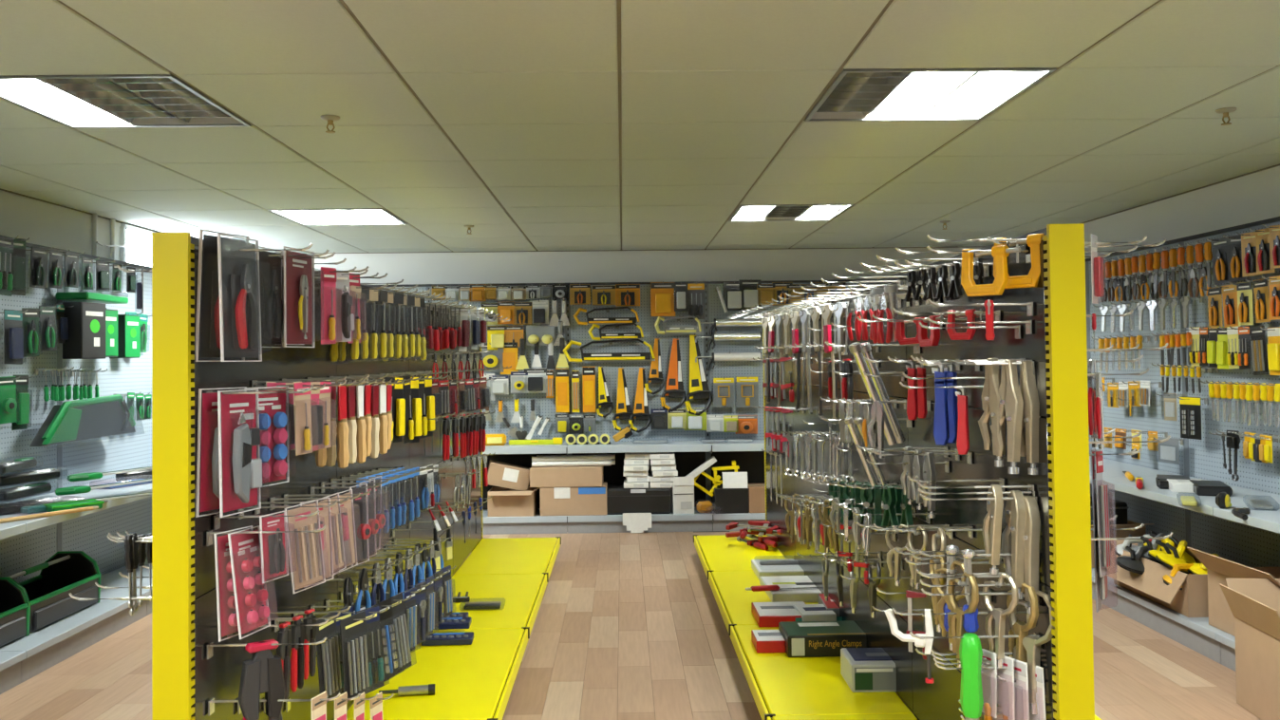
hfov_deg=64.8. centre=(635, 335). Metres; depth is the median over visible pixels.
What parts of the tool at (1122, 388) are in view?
rod, rod, rod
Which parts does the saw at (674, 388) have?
sleeved blade, handle, thumb plate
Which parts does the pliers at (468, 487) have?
lever, handle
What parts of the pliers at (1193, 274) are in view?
handle, handle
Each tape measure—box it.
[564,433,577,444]
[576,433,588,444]
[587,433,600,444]
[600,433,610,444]
[1215,491,1231,508]
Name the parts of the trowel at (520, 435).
handle, blade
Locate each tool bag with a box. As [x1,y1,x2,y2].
[485,432,506,445]
[696,500,713,512]
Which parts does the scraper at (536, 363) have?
handle, blade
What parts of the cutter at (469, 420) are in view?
arm, arm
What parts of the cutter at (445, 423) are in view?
arm, arm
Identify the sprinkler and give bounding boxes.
[320,114,339,132]
[464,225,473,234]
[939,220,950,229]
[1215,107,1236,125]
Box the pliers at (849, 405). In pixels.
[844,398,852,447]
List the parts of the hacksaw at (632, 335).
blade, blade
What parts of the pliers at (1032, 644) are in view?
lever, arm, handle, arm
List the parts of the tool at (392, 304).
handle, blade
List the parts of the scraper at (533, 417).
handle, blade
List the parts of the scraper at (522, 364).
handle, blade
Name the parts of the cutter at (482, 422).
arm, arm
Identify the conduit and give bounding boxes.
[92,213,97,256]
[110,218,115,260]
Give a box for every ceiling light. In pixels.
[0,74,250,128]
[267,207,407,225]
[728,204,854,221]
[804,67,1056,121]
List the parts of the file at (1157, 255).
blade, handle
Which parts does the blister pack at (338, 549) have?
rod, rod, rod, rod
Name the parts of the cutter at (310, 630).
arm, arm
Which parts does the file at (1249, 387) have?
blade, handle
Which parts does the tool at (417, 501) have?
handle, blade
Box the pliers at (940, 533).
[931,527,946,578]
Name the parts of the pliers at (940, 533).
arm, handle, arm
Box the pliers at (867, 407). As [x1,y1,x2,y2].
[862,399,873,454]
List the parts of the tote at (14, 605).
panel, panel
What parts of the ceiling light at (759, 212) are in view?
louvre blade, louvre blade, louvre blade, louvre blade, louvre blade, louvre blade, louvre blade, louvre blade, louvre blade, louvre blade, louvre blade, louvre blade, louvre blade, louvre blade, louvre blade, louvre blade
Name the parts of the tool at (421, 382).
handle, blade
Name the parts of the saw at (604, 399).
sleeved blade, handle, thumb plate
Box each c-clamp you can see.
[895,316,930,344]
[918,315,943,346]
[947,308,982,339]
[960,244,1020,296]
[983,299,995,339]
[993,233,1043,288]
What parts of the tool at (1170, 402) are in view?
print panel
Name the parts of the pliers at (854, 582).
lever, arm, handle, arm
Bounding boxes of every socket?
[380,627,386,636]
[381,637,387,645]
[382,645,388,654]
[383,655,389,663]
[384,664,390,673]
[388,623,394,631]
[389,632,395,640]
[390,641,395,650]
[391,650,396,658]
[392,659,397,668]
[442,611,468,617]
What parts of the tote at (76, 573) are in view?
panel, panel, panel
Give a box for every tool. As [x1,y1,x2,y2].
[0,234,13,296]
[0,376,17,424]
[0,456,37,474]
[0,468,59,486]
[0,481,51,501]
[0,497,54,515]
[3,309,23,364]
[11,238,25,295]
[11,374,29,430]
[19,500,62,513]
[21,307,38,357]
[29,245,48,288]
[29,394,135,446]
[38,305,56,350]
[48,249,62,288]
[56,304,68,342]
[64,251,78,287]
[81,257,93,289]
[95,260,109,291]
[102,478,151,489]
[112,263,121,292]
[115,469,151,481]
[125,312,136,315]
[126,266,135,292]
[126,392,134,417]
[135,393,144,420]
[136,266,143,313]
[136,313,148,352]
[144,394,151,419]
[265,381,285,388]
[285,382,295,450]
[310,381,322,451]
[311,690,326,719]
[315,612,341,701]
[318,379,331,449]
[320,266,336,344]
[328,604,354,694]
[329,341,338,361]
[334,691,347,719]
[338,341,345,360]
[339,610,370,701]
[347,272,360,343]
[350,285,361,359]
[353,598,365,614]
[353,692,365,719]
[356,476,364,488]
[356,604,384,694]
[359,286,369,358]
[359,299,367,326]
[365,300,375,358]
[369,289,377,358]
[369,691,383,719]
[371,597,398,681]
[375,295,382,357]
[375,476,382,532]
[378,289,387,357]
[378,301,389,360]
[379,471,385,527]
[381,474,389,532]
[383,376,395,443]
[385,470,392,512]
[386,292,394,357]
[388,473,395,528]
[390,296,397,357]
[391,591,412,676]
[392,376,405,442]
[392,468,397,520]
[394,293,403,357]
[395,470,402,526]
[397,467,404,506]
[398,294,408,357]
[401,299,411,357]
[401,470,408,524]
[402,376,414,443]
[403,586,416,651]
[406,468,414,521]
[407,294,414,357]
[409,376,421,443]
[413,467,419,517]
[414,297,421,357]
[414,580,426,644]
[415,299,426,359]
[416,375,427,438]
[418,465,429,511]
[424,375,434,436]
[425,574,434,636]
[427,464,434,508]
[432,285,445,300]
[432,379,441,417]
[432,463,439,506]
[433,569,443,625]
[438,378,449,414]
[441,564,452,617]
[442,591,470,602]
[445,285,458,300]
[449,378,457,415]
[457,377,468,413]
[458,284,471,300]
[458,304,470,351]
[464,377,475,412]
[464,601,501,609]
[470,283,486,301]
[470,305,479,349]
[472,377,480,410]
[478,306,486,346]
[479,376,489,409]
[480,302,501,324]
[481,342,503,372]
[481,373,495,400]
[484,284,499,299]
[487,325,506,350]
[489,375,508,394]
[496,285,510,300]
[497,301,514,323]
[500,341,518,374]
[504,325,523,346]
[510,285,526,300]
[510,371,527,393]
[512,301,532,324]
[523,368,547,393]
[526,284,539,299]
[526,323,554,345]
[529,300,548,325]
[539,283,554,298]
[545,370,553,397]
[552,284,567,299]
[555,368,568,412]
[555,413,568,432]
[569,283,590,304]
[569,414,583,433]
[571,370,579,412]
[582,366,595,412]
[583,414,595,432]
[592,284,615,305]
[615,283,639,306]
[633,440,666,443]
[650,282,675,316]
[650,408,667,429]
[667,409,686,429]
[674,282,688,311]
[683,408,706,430]
[687,282,704,319]
[701,439,726,442]
[706,414,723,432]
[713,376,734,407]
[722,281,741,311]
[722,414,737,432]
[726,439,752,442]
[735,376,758,407]
[735,414,757,433]
[738,279,761,310]
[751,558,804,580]
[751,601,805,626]
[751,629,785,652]
[756,283,775,304]
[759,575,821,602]
[771,282,792,304]
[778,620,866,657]
[786,283,804,304]
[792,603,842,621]
[803,283,817,302]
[812,282,831,298]
[817,593,839,616]
[825,281,846,294]
[980,648,997,717]
[983,648,1015,719]
[1004,655,1029,719]
[1009,656,1046,719]
[1090,233,1103,303]
[1090,447,1108,612]
[1094,449,1110,577]
[1101,376,1105,391]
[1102,427,1111,448]
[1107,382,1118,407]
[1114,428,1126,449]
[1118,381,1128,408]
[1122,470,1134,480]
[1128,381,1141,406]
[1130,429,1141,448]
[1130,443,1139,458]
[1135,476,1143,489]
[1139,380,1150,406]
[1147,431,1158,451]
[1157,436,1179,464]
[1163,393,1177,420]
[1179,395,1201,439]
[1180,495,1197,506]
[1188,327,1201,366]
[1197,326,1208,366]
[1206,328,1217,367]
[1207,286,1223,328]
[1211,236,1232,284]
[1216,326,1228,369]
[1221,283,1238,327]
[1225,429,1239,449]
[1226,325,1240,368]
[1228,234,1246,281]
[1236,281,1253,325]
[1237,325,1250,369]
[1241,231,1261,276]
[1242,432,1251,458]
[1248,432,1256,461]
[1248,499,1274,509]
[1249,325,1268,375]
[1253,278,1270,322]
[1253,433,1261,462]
[1255,227,1275,274]
[1259,433,1267,463]
[1263,435,1272,463]
[1267,326,1279,375]
[1268,275,1279,319]
[1269,225,1279,268]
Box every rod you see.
[439,414,441,451]
[766,353,770,403]
[767,348,770,401]
[773,346,778,404]
[774,324,777,357]
[777,348,782,406]
[781,320,783,357]
[782,324,785,355]
[790,494,795,542]
[795,344,800,409]
[795,348,801,406]
[798,497,803,544]
[801,352,805,405]
[805,352,809,407]
[806,501,809,549]
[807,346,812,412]
[808,309,810,354]
[810,332,814,355]
[813,503,817,552]
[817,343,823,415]
[818,346,824,413]
[821,314,823,344]
[822,506,827,559]
[830,342,836,418]
[832,304,836,353]
[836,343,842,398]
[844,301,848,354]
[847,303,850,354]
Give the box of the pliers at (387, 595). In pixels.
[383,557,392,599]
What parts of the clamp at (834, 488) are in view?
arm, arm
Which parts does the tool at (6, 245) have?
handle, handle, handle, blade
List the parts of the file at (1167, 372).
handle, blade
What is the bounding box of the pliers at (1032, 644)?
[1008,590,1054,714]
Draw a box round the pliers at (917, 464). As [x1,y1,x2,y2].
[910,449,923,509]
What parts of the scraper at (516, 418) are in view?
blade, handle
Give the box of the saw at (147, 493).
[50,491,151,503]
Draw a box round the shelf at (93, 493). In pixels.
[0,489,146,523]
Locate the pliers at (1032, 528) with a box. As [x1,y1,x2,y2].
[1022,495,1040,614]
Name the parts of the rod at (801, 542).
rod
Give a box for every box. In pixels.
[487,459,529,490]
[487,486,539,516]
[529,465,603,487]
[539,482,607,515]
[622,470,647,476]
[623,458,649,465]
[623,462,649,470]
[623,479,648,488]
[624,451,649,459]
[625,472,651,482]
[649,451,674,459]
[649,481,673,488]
[650,456,675,465]
[650,473,675,482]
[651,462,676,470]
[651,470,677,476]
[671,476,694,513]
[685,455,716,477]
[712,484,748,513]
[747,483,765,512]
[840,647,896,692]
[1091,520,1153,566]
[1107,536,1250,617]
[1167,478,1201,492]
[1186,546,1279,636]
[1219,578,1279,719]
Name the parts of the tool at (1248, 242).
handle, handle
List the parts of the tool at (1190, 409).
rail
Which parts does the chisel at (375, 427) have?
handle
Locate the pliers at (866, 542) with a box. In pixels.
[861,512,871,555]
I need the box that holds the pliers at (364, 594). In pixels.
[357,570,369,600]
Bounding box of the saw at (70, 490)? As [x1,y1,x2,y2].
[55,478,151,495]
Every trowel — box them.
[502,417,518,439]
[515,415,527,439]
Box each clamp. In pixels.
[725,522,780,534]
[725,531,768,550]
[739,520,770,538]
[739,527,777,546]
[762,359,774,398]
[764,406,776,451]
[770,357,779,398]
[770,407,782,451]
[772,358,784,401]
[774,407,789,450]
[779,357,794,402]
[780,408,792,456]
[828,480,837,515]
[837,481,845,516]
[838,524,852,571]
[840,482,855,523]
[847,480,861,520]
[853,532,869,583]
[854,483,863,513]
[860,483,874,527]
[861,481,872,524]
[873,485,882,531]
[880,484,889,513]
[880,486,898,532]
[884,608,934,683]
[887,484,902,527]
[900,489,913,532]
[904,270,919,301]
[905,589,926,658]
[913,268,930,300]
[922,272,939,301]
[926,266,937,298]
[933,270,950,301]
[935,264,948,298]
[943,544,959,631]
[947,262,962,297]
[949,268,959,300]
[956,266,962,296]
[961,547,978,632]
[973,262,983,284]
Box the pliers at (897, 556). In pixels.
[884,524,912,585]
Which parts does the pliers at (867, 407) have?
lever, handle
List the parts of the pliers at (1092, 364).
lever, handle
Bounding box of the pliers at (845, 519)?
[843,502,848,541]
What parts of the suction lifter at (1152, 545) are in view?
lever, handle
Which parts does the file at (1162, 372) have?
handle, blade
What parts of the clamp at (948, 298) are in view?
arm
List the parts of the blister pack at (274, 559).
handle, handle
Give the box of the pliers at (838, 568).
[835,556,843,605]
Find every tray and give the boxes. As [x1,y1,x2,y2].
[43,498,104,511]
[55,291,128,303]
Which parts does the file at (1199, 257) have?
handle, blade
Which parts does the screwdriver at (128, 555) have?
handle, blade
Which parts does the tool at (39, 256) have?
handle, handle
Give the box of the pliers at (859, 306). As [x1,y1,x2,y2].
[854,297,865,340]
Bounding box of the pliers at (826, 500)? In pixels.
[818,499,831,552]
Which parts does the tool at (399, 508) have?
handle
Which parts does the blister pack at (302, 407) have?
blade, handle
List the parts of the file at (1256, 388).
handle, blade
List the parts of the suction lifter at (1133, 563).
lever, handle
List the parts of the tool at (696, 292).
handle, handle, handle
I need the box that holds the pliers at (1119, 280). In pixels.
[1114,279,1122,301]
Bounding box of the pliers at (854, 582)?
[849,558,861,613]
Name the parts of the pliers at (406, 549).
lever, handle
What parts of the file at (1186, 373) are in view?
handle, blade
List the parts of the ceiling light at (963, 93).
louvre blade, louvre blade, louvre blade, louvre blade, louvre blade, louvre blade, louvre blade, louvre blade, louvre blade, louvre blade, louvre blade, louvre blade, louvre blade, louvre blade, louvre blade, louvre blade, louvre blade, louvre blade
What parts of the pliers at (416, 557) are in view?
handle, handle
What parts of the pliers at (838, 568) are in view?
arm, handle, arm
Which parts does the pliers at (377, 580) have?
handle, handle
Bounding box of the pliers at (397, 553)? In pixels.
[393,552,403,593]
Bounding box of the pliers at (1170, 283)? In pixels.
[1168,271,1178,297]
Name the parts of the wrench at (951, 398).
handle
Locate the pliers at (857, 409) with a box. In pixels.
[852,399,863,451]
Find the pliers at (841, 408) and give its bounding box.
[838,398,845,446]
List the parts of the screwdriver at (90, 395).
handle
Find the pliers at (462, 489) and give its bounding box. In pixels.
[460,472,466,508]
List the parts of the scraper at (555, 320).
blade, handle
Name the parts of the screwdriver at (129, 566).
handle, blade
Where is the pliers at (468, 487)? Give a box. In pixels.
[465,471,470,508]
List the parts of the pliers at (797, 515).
lever, handle, arm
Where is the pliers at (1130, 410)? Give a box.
[1129,398,1131,417]
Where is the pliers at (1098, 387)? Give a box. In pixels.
[1093,372,1104,449]
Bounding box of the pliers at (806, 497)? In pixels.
[796,495,810,544]
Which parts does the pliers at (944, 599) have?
arm, lever, handle, arm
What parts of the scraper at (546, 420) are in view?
blade, handle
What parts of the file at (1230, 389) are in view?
handle, blade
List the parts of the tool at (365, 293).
handle, blade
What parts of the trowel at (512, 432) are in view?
handle, blade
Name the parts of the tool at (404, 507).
handle, blade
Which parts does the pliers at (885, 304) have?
handle, handle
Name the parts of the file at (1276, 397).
handle, blade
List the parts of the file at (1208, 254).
handle, blade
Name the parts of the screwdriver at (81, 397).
handle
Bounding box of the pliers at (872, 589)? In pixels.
[867,560,881,617]
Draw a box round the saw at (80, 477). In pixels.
[66,466,151,481]
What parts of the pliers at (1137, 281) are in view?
handle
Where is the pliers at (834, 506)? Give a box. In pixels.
[829,497,840,534]
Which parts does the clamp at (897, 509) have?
arm, arm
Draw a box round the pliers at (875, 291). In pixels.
[871,287,884,333]
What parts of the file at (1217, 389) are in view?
handle, blade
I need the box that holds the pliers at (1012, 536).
[1001,489,1025,599]
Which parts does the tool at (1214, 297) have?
handle, handle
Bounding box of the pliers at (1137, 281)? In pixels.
[1131,277,1140,300]
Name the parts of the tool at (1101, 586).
rod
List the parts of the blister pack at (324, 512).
handle, blade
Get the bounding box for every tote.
[0,550,100,635]
[0,577,29,646]
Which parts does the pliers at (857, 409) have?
handle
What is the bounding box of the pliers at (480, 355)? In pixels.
[478,353,484,376]
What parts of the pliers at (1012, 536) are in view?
lever, handle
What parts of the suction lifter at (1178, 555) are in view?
lever, lever, handle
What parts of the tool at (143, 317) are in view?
handle, handle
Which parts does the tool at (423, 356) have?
blade, handle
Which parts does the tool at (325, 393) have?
handle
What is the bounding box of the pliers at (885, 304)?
[877,292,892,342]
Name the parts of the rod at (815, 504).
rod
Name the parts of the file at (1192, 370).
handle, blade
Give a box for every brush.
[428,508,441,530]
[432,527,440,571]
[437,505,451,527]
[444,521,452,560]
[445,501,457,521]
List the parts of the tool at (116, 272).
handle, handle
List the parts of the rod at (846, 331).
rod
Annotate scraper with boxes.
[484,405,491,420]
[494,399,505,421]
[510,397,520,422]
[515,338,528,369]
[525,414,542,439]
[529,398,535,420]
[531,341,542,367]
[537,417,548,434]
[546,339,555,368]
[548,299,559,325]
[553,320,566,345]
[555,337,568,367]
[560,299,569,325]
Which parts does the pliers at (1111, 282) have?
handle, handle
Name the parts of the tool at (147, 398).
handle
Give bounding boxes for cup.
[1114,544,1136,554]
[1116,555,1144,572]
[1132,545,1158,561]
[1148,549,1171,557]
[1156,552,1187,571]
[1160,545,1196,563]
[1163,574,1182,587]
[1188,563,1207,574]
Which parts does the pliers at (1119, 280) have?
handle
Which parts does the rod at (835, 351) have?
rod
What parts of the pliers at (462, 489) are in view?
lever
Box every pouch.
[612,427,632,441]
[1155,473,1189,489]
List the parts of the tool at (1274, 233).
handle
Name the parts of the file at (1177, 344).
handle, blade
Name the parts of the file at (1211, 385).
handle, blade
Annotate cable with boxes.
[95,241,133,246]
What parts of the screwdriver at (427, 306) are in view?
blade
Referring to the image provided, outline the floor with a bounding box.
[0,522,1260,719]
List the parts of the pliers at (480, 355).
handle, handle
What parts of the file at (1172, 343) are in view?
blade, handle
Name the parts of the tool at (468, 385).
rod, rod, rod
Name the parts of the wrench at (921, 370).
handle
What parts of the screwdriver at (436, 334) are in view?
blade, handle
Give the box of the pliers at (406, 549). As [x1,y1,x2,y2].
[406,548,413,589]
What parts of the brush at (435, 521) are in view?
handle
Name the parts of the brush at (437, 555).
handle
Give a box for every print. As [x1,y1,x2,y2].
[82,302,105,357]
[85,310,103,346]
[105,316,116,346]
[125,315,140,357]
[127,321,138,348]
[211,401,221,411]
[224,541,232,556]
[229,402,253,419]
[238,538,257,555]
[255,396,281,410]
[315,713,325,719]
[337,277,348,290]
[337,713,346,719]
[356,712,364,719]
[373,711,382,719]
[502,352,515,369]
[557,381,566,405]
[583,380,593,405]
[601,367,611,401]
[621,368,631,412]
[642,369,649,414]
[658,338,662,377]
[677,339,683,390]
[694,336,709,390]
[752,558,803,571]
[752,601,805,616]
[752,629,784,640]
[757,632,782,636]
[759,605,794,608]
[761,575,821,593]
[771,582,795,583]
[780,620,864,636]
[794,582,814,584]
[794,603,835,614]
[795,616,842,621]
[797,621,839,626]
[803,606,827,610]
[807,632,865,635]
[818,593,838,607]
[842,647,895,664]
[854,666,896,690]
[854,672,872,689]
[865,652,889,656]
[980,655,992,707]
[996,676,1009,716]
[1014,683,1023,719]
[1028,692,1039,719]
[1132,432,1139,443]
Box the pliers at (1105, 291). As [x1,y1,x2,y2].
[1103,281,1107,301]
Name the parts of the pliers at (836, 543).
arm, lever, handle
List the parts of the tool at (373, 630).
handle, blade, handle, blade, handle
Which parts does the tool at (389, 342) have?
blade, handle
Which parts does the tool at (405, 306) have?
blade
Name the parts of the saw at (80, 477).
handle, blade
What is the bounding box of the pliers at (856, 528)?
[851,507,861,548]
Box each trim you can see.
[0,188,159,232]
[305,245,968,254]
[1081,163,1279,223]
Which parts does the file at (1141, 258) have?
handle, blade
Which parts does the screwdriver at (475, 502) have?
handle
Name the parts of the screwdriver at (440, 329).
handle, blade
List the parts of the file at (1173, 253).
handle, blade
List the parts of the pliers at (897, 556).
arm, lever, handle, arm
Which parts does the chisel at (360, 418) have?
handle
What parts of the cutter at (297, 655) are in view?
arm, arm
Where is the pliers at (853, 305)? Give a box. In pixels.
[846,299,862,340]
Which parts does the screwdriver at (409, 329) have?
blade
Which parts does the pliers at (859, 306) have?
handle, handle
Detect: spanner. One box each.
[784,431,790,475]
[786,432,794,476]
[791,433,800,475]
[793,431,800,476]
[798,432,807,479]
[800,431,803,472]
[802,432,812,479]
[805,431,810,476]
[808,433,813,476]
[811,433,818,480]
[816,432,825,481]
[817,434,823,479]
[821,432,829,478]
[824,432,833,481]
[829,432,837,479]
[832,432,841,483]
[837,434,846,481]
[845,436,855,482]
[1221,432,1226,468]
[1227,448,1232,474]
[1231,437,1240,481]
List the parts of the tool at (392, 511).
handle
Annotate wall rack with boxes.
[0,235,151,694]
[363,279,879,534]
[1084,216,1279,671]
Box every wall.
[0,189,123,428]
[307,246,982,522]
[1084,165,1279,415]
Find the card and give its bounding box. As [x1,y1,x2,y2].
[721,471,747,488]
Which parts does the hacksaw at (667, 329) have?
blade, blade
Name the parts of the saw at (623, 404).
sleeved blade, handle, thumb plate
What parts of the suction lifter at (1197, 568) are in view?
handle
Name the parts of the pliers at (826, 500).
arm, lever, handle, arm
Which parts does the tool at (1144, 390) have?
rod, rod, rod, rod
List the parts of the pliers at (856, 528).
lever, handle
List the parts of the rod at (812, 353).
rod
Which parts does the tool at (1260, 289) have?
handle, handle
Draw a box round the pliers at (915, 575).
[906,526,927,588]
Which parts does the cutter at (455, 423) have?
arm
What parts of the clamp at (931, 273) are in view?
arm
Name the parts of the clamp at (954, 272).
arm, arm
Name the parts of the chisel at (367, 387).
handle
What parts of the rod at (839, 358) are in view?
rod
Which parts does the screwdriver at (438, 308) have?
blade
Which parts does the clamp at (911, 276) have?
arm, arm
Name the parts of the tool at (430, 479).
handle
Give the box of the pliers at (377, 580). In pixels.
[370,562,384,605]
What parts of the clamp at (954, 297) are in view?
arm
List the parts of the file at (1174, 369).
handle, blade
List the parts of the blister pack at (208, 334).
handle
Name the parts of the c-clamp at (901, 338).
frame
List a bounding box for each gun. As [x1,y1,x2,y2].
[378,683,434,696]
[695,331,761,350]
[695,351,761,370]
[696,318,762,336]
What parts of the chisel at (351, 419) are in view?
handle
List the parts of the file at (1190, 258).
handle, blade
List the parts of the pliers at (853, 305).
handle, handle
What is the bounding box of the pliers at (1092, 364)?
[1087,358,1098,447]
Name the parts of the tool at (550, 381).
rod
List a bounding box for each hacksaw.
[563,338,655,361]
[573,306,639,324]
[587,322,643,339]
[654,315,701,334]
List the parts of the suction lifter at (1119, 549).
handle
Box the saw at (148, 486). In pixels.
[80,477,151,489]
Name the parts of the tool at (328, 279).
handle, blade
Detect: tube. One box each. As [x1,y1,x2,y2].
[715,285,727,312]
[770,450,772,501]
[773,451,778,503]
[779,453,783,506]
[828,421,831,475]
[844,416,878,486]
[847,341,896,445]
[853,416,886,485]
[860,341,905,443]
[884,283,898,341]
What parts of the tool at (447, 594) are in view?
rod, rod, rod, rod, rod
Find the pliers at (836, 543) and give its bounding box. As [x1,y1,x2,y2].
[825,506,841,556]
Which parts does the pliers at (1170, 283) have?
handle, handle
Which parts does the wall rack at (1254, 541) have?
kick plate, peg panel, peg panel, peg panel, peg panel, kick plate, kick plate, peg panel, peg panel, peg panel, peg panel, curved handle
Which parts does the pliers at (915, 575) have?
arm, lever, handle, arm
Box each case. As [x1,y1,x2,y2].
[606,484,672,514]
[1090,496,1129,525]
[1189,479,1232,496]
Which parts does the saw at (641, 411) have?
sleeved blade, handle, thumb plate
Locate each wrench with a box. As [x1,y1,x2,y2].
[464,455,470,487]
[470,454,475,488]
[476,456,481,487]
[481,453,488,486]
[760,317,768,354]
[767,316,775,352]
[774,314,782,351]
[782,313,790,354]
[790,311,799,353]
[799,309,809,352]
[809,306,820,351]
[820,304,832,353]
[833,301,846,352]
[905,361,918,419]
[915,361,927,417]
[931,359,949,445]
[942,362,958,443]
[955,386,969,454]
[1099,305,1109,331]
[1108,304,1117,332]
[1116,303,1128,331]
[1126,302,1137,330]
[1136,301,1146,330]
[1146,300,1158,330]
[1157,299,1167,329]
[1168,297,1178,328]
[1180,296,1190,327]
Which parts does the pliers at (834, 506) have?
lever, handle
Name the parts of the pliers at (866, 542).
lever, handle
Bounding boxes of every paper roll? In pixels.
[531,455,611,461]
[531,460,611,466]
[536,453,615,459]
[559,459,615,464]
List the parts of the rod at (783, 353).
rod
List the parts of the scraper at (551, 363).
handle, blade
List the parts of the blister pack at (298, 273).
lever, handle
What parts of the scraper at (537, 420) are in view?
blade, handle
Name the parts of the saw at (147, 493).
handle, blade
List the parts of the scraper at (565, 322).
handle, blade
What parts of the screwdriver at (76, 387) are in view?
handle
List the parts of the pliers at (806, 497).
arm, lever, handle, arm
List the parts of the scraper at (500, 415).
blade, handle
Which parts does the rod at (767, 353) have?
rod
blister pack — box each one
[195,228,249,361]
[195,386,246,517]
[213,525,252,641]
[217,233,262,361]
[217,388,262,517]
[227,525,270,639]
[246,385,288,487]
[255,245,283,347]
[259,509,288,583]
[274,251,304,344]
[282,245,314,347]
[284,499,325,594]
[293,381,312,455]
[300,496,333,587]
[318,492,346,574]
[326,489,357,575]
[336,269,354,341]
[349,483,371,565]
[358,478,379,557]
[368,475,385,549]
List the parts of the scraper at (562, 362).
handle, blade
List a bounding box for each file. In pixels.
[959,632,983,719]
[982,702,992,719]
[1091,313,1096,353]
[1098,338,1104,371]
[1100,263,1105,301]
[1104,262,1111,301]
[1104,338,1110,372]
[1110,260,1118,297]
[1110,337,1116,369]
[1116,337,1123,370]
[1117,259,1125,300]
[1123,337,1129,369]
[1124,257,1131,299]
[1129,335,1136,369]
[1130,256,1138,296]
[1136,335,1142,368]
[1138,254,1146,296]
[1146,253,1153,294]
[1152,251,1161,294]
[1159,335,1165,364]
[1160,250,1168,295]
[1160,364,1165,391]
[1164,335,1170,368]
[1165,364,1169,392]
[1168,248,1177,293]
[1168,333,1175,365]
[1171,365,1176,392]
[1174,334,1181,365]
[1176,246,1185,290]
[1177,365,1182,391]
[1180,332,1185,365]
[1183,365,1188,392]
[1185,245,1194,289]
[1185,332,1191,364]
[1189,366,1195,393]
[1194,244,1204,286]
[1196,366,1201,393]
[1204,242,1212,286]
[1207,381,1216,420]
[1213,381,1221,420]
[1220,381,1226,421]
[1225,381,1233,422]
[1232,382,1240,422]
[1239,382,1245,423]
[1245,382,1253,426]
[1252,382,1261,426]
[1260,382,1267,425]
[1265,383,1274,426]
[1273,383,1279,427]
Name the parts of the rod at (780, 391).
rod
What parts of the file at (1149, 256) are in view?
handle, blade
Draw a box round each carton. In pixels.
[62,301,105,358]
[105,308,117,357]
[109,314,140,357]
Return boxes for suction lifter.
[1114,534,1143,556]
[1115,541,1167,574]
[1132,529,1165,564]
[1142,532,1174,560]
[1155,535,1196,574]
[1162,563,1193,589]
[1187,553,1219,574]
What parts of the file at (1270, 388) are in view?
handle, blade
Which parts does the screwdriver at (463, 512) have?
handle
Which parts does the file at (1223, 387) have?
handle, blade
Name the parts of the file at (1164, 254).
handle, blade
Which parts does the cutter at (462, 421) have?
arm, arm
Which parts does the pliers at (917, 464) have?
lever, handle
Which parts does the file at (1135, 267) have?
handle, blade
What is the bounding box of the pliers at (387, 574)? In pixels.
[382,558,395,600]
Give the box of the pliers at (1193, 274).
[1187,268,1199,297]
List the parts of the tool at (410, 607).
rod, rod, rod, rod, rod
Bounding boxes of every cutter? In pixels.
[238,639,285,719]
[276,621,291,698]
[290,615,304,691]
[302,608,316,678]
[442,415,450,460]
[451,414,458,456]
[459,414,466,457]
[466,413,473,455]
[472,413,479,454]
[478,412,486,451]
[827,360,837,397]
[841,358,853,399]
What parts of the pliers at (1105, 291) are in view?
handle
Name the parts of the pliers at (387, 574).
handle, handle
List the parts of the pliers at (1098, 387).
lever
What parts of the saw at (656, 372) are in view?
sleeved blade, handle, thumb plate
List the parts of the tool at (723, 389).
frame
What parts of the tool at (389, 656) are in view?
rail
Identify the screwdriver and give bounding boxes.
[43,368,49,401]
[50,368,54,399]
[53,368,58,400]
[57,370,60,400]
[59,370,65,400]
[65,371,69,399]
[66,370,72,398]
[72,371,76,399]
[74,370,78,398]
[78,371,83,399]
[82,371,87,398]
[86,372,89,398]
[88,371,93,398]
[94,371,99,396]
[124,534,132,607]
[124,543,133,616]
[130,532,137,601]
[131,535,139,610]
[137,534,146,605]
[146,533,151,601]
[408,307,414,333]
[418,307,425,337]
[425,305,429,347]
[427,303,433,349]
[432,304,439,350]
[432,306,433,347]
[436,307,439,327]
[437,305,442,350]
[441,308,444,349]
[443,306,449,348]
[449,306,454,349]
[453,308,456,347]
[456,308,462,346]
[461,510,466,543]
[468,506,470,536]
[473,501,477,533]
[478,497,482,527]
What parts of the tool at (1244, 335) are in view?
handle, handle, handle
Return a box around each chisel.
[315,448,327,467]
[325,381,337,466]
[336,381,349,468]
[346,381,348,416]
[346,381,357,463]
[355,381,357,416]
[356,381,366,463]
[363,381,372,456]
[369,381,379,458]
[378,381,388,453]
[386,381,392,449]
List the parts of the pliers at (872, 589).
lever, arm, handle, arm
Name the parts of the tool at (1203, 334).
handle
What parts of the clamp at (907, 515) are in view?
arm, arm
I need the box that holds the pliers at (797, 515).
[790,494,804,541]
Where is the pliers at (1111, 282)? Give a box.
[1107,280,1114,301]
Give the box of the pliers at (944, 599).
[933,560,965,650]
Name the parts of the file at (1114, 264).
handle, blade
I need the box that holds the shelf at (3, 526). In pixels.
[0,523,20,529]
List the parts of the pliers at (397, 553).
handle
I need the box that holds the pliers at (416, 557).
[412,545,422,587]
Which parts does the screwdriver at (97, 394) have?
handle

